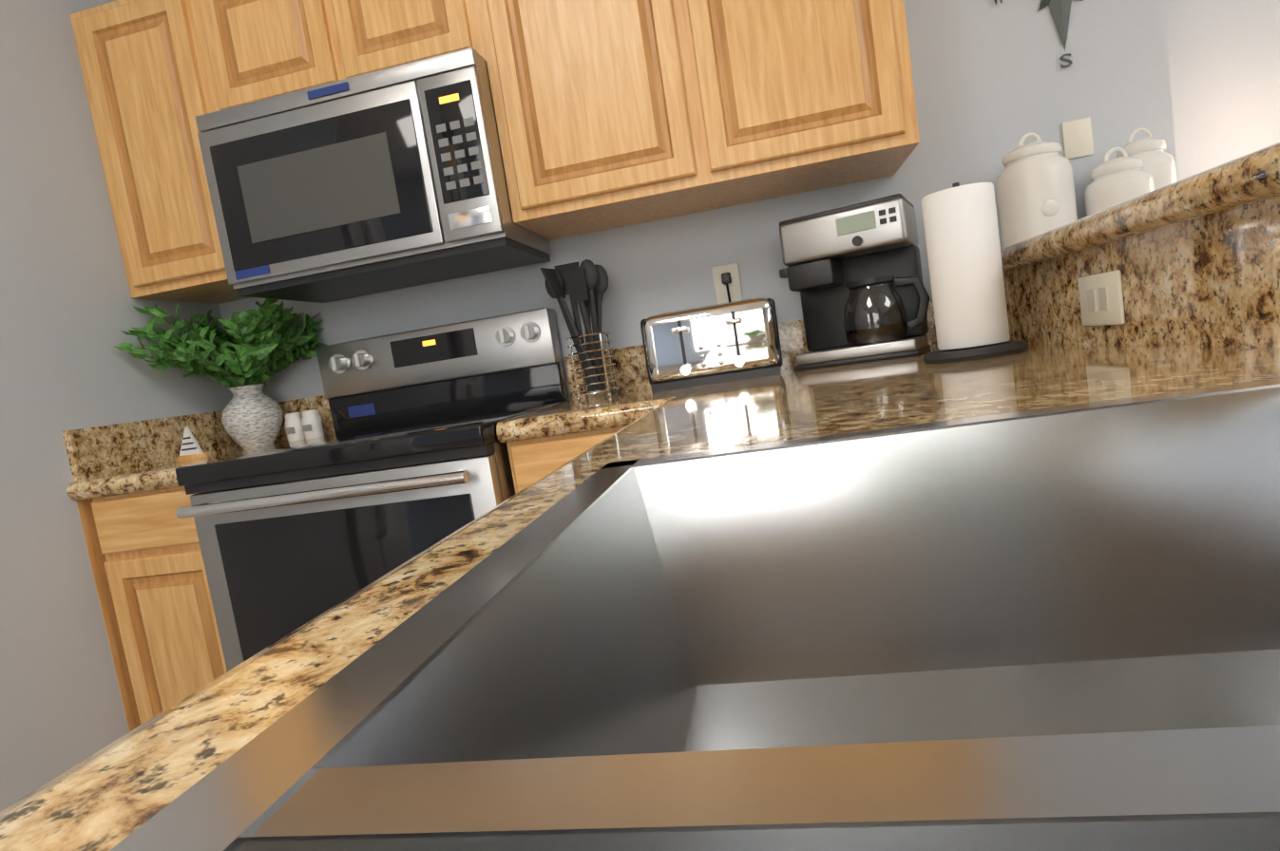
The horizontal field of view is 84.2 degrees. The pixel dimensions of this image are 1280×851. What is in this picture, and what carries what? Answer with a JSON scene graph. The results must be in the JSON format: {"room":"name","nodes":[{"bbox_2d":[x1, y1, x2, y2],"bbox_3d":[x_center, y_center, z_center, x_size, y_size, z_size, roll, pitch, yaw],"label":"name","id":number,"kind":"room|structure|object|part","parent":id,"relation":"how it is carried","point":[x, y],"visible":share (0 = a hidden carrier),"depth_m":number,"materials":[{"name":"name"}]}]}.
{"room":"kitchen","nodes":[
{"label":"kitchen","id":0,"kind":"room"},
{"bbox_2d":[0,0,233,811],"bbox_3d":[-2.026,-0.273,1.510,0.950,2.930,1.880,-8,5,11],"label":"wall","id":1,"kind":"structure","parent":0,"point":[68,313],"depth_m":1.77,"materials":[{"name":"paint"}]},
{"bbox_2d":[61,395,334,481],"bbox_3d":[-1.199,0.017,2.045,0.380,0.130,0.615,-8,5,11],"label":"backsplash","id":2,"kind":"structure","parent":1,"relation":"attached to","point":[100,451],"depth_m":1.99,"materials":[{"name":"stone"}]},
{"bbox_2d":[218,0,1178,402],"bbox_3d":[-0.464,-0.586,2.283,3.780,2.930,0.250,-8,5,11],"label":"wall","id":3,"kind":"structure","parent":0,"point":[994,84],"depth_m":1.91,"materials":[{"name":"paint"}]},
{"bbox_2d":[69,0,250,304],"bbox_3d":[-1.296,-0.791,2.100,0.383,0.780,0.348,-8,5,11],"label":"upper cabinet","id":4,"kind":"object","parent":3,"relation":"attached to","point":[145,78],"visible":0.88,"depth_m":1.93,"materials":[{"name":"brown wood"}]},
{"bbox_2d":[192,0,486,111],"bbox_3d":[-0.762,-1.064,1.972,0.777,0.380,0.349,-8,5,11],"label":"upper cabinet","id":5,"kind":"object","parent":3,"relation":"attached to","point":[254,50],"visible":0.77,"depth_m":1.82,"materials":[{"name":"brown wood"}]},
{"bbox_2d":[195,47,551,303],"bbox_3d":[-0.706,-0.643,1.959,0.770,0.463,0.398,-8,5,11],"label":"microwave","id":6,"kind":"object","parent":5,"relation":"attached to","point":[390,179],"visible":1,"depth_m":1.77,"materials":[{"name":"silver metal"}]},
{"bbox_2d":[476,0,919,240],"bbox_3d":[0.126,-0.984,1.823,0.986,0.780,0.349,-8,5,11],"label":"upper cabinet","id":7,"kind":"object","parent":3,"relation":"attached to","point":[611,114],"visible":1,"depth_m":1.69,"materials":[{"name":"brown wood"}]},
{"bbox_2d":[711,263,742,304],"bbox_3d":[0.258,-0.369,2.030,0.083,0.188,0.043,-8,5,11],"label":"wall outlet","id":8,"kind":"object","parent":3,"relation":"attached to","point":[727,283],"visible":0.77,"depth_m":2.04,"materials":[{"name":"beige plastic"}]},
{"bbox_2d":[564,299,937,400],"bbox_3d":[0.327,-0.218,2.049,1.119,0.130,0.020,-8,5,11],"label":"backsplash","id":9,"kind":"structure","parent":3,"relation":"attached to","point":[630,369],"depth_m":2.10,"materials":[{"name":"stone"}]},
{"bbox_2d":[993,0,1083,67],"bbox_3d":[1.055,-1.123,1.811,0.288,0.407,0.016,-8,5,11],"label":"rose","id":10,"kind":"object","parent":3,"relation":"attached to","point":[1060,9],"visible":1,"depth_m":1.82,"materials":[{"name":"grey metal"}]},
{"bbox_2d":[1061,117,1093,159],"bbox_3d":[1.141,-0.748,1.846,0.070,0.095,0.006,-8,5,11],"label":"blank wall plate","id":11,"kind":"object","parent":3,"relation":"attached to","point":[1078,138],"visible":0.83,"depth_m":1.84,"materials":[{"name":"beige plastic"}]},
{"bbox_2d":[1164,0,1279,181],"bbox_3d":[3.731,-1.172,1.669,4.770,2.930,0.150,-8,5,11],"label":"wall","id":12,"kind":"structure","parent":0,"point":[1224,62],"depth_m":1.99,"materials":[{"name":"paint"}]},
{"bbox_3d":[2.306,0.856,-1.437,10.700,0.060,7.600,-8,5,11],"label":"floor","id":13,"kind":"structure","parent":0,"visible":0},
{"bbox_2d":[76,486,227,732],"bbox_3d":[-1.118,0.569,2.082,0.378,0.892,0.595,-8,5,11],"label":"base cabinet","id":14,"kind":"object","parent":13,"relation":"on","point":[155,569],"depth_m":1.78,"materials":[{"name":"brown wood"}]},
{"bbox_3d":[-1.301,0.594,2.115,0.002,0.892,0.590,-8,5,11],"label":"wall cabinet filler","id":15,"kind":"part","parent":14,"relation":"part of","materials":[{"name":"brown wood"}]},
{"bbox_2d":[66,435,325,500],"bbox_3d":[-1.188,0.106,2.041,0.380,0.048,0.639,-8,5,11],"label":"countertop","id":16,"kind":"structure","parent":14,"relation":"on","point":[163,476],"depth_m":1.75,"materials":[{"name":"stone"}]},
{"bbox_2d":[174,426,208,461],"bbox_3d":[-1.303,0.051,2.044,0.104,0.095,0.047,-8,5,11],"label":"decor","id":17,"kind":"object","parent":16,"relation":"on","point":[190,448],"visible":0.98,"depth_m":2.04,"materials":[{"name":"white wood"}]},
{"bbox_2d":[113,298,326,449],"bbox_3d":[-1.216,-0.154,2.122,0.395,0.458,0.468,-8,5,11],"label":"vase","id":18,"kind":"object","parent":16,"relation":"on","point":[238,367],"visible":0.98,"depth_m":2.14,"materials":[{"name":"green plant"}]},
{"bbox_2d":[284,409,324,441],"bbox_3d":[-1.056,-0.001,2.223,0.116,0.090,0.057,-8,5,11],"label":"salt","id":19,"kind":"object","parent":16,"relation":"on","point":[307,425],"visible":0.98,"depth_m":2.20,"materials":[{"name":"white ceramic"}]},
{"bbox_2d":[174,307,568,671],"bbox_3d":[-0.597,0.342,1.889,0.758,1.218,0.730,-8,5,11],"label":"range","id":20,"kind":"object","parent":13,"relation":"on","point":[408,460],"visible":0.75,"depth_m":1.63,"materials":[{"name":"silver metal"}]},
{"bbox_2d":[506,426,625,494],"bbox_3d":[0.011,0.416,1.862,0.400,0.892,0.594,-8,5,11],"label":"base cabinet","id":21,"kind":"object","parent":13,"relation":"on","point":[532,461],"visible":0.06,"depth_m":1.56,"materials":[{"name":"brown wood"}]},
{"bbox_2d":[496,343,1279,480],"bbox_3d":[0.210,-0.042,1.327,1.119,0.048,1.514,-8,5,11],"label":"countertop","id":22,"kind":"structure","parent":21,"relation":"on","point":[789,404],"depth_m":0.84,"materials":[{"name":"stone"}]},
{"bbox_2d":[0,472,595,850],"bbox_3d":[-0.139,0.120,0.173,0.083,0.048,0.902,-8,5,11],"label":"counter strip","id":23,"kind":"object","parent":22,"relation":"on","point":[114,793],"visible":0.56,"depth_m":0.22,"materials":[{"name":"stone"}]},
{"bbox_2d":[540,259,619,401],"bbox_3d":[-0.157,-0.265,1.974,0.182,0.384,0.131,-8,5,11],"label":"utensil holder","id":24,"kind":"object","parent":22,"relation":"on","point":[584,285],"visible":1,"depth_m":1.95,"materials":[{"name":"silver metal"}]},
{"bbox_2d":[109,378,1279,850],"bbox_3d":[0.198,0.133,0.114,0.600,0.176,0.910,-8,5,11],"label":"sink","id":25,"kind":"object","parent":22,"relation":"in","point":[1050,629],"visible":1,"depth_m":0.46,"materials":[{"name":"silver metal"}]},
{"bbox_2d":[640,297,783,392],"bbox_3d":[0.195,-0.215,1.883,0.343,0.196,0.280,-8,5,11],"label":"toaster","id":26,"kind":"object","parent":22,"relation":"on","point":[717,343],"visible":1,"depth_m":1.77,"materials":[{"name":"silver metal"}]},
{"bbox_2d":[778,193,931,371],"bbox_3d":[0.553,-0.356,1.811,0.347,0.377,0.250,-6,6,29],"label":"coffee maker","id":27,"kind":"object","parent":22,"relation":"on","point":[852,274],"visible":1,"depth_m":1.76,"materials":[{"name":"black plastic"}]},
{"bbox_2d":[921,182,1028,363],"bbox_3d":[0.592,-0.281,1.288,0.176,0.315,0.176,-8,5,11],"label":"paper towel holder","id":28,"kind":"object","parent":22,"relation":"on","point":[965,267],"visible":1,"depth_m":1.24,"materials":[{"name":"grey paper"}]},
{"bbox_2d":[1003,197,1279,347],"bbox_3d":[0.615,0.419,-0.243,0.140,1.092,4.550,-8,5,11],"label":"backsplash","id":29,"kind":"structure","parent":13,"relation":"on","point":[1212,281],"depth_m":0.90,"materials":[{"name":"stone"}]},
{"bbox_2d":[1077,269,1125,325],"bbox_3d":[0.717,-0.196,1.105,0.008,0.080,0.135,-8,5,11],"label":"outlet","id":30,"kind":"object","parent":29,"relation":"attached to","point":[1101,298],"visible":1,"depth_m":1.09,"materials":[{"name":"beige plastic"}]},
{"bbox_2d":[1000,142,1279,273],"bbox_3d":[0.720,-0.168,-0.334,0.615,0.048,4.548,-8,5,11],"label":"countertop ledge","id":31,"kind":"object","parent":29,"relation":"on","point":[1251,179],"depth_m":0.84,"materials":[{"name":"stone"}]},
{"bbox_2d":[995,133,1090,248],"bbox_3d":[0.997,-0.585,1.788,0.169,0.299,0.169,-11,6,-25],"label":"canister","id":32,"kind":"object","parent":31,"relation":"on","point":[1035,189],"depth_m":1.72,"materials":[{"name":"white ceramic"}]}
]}

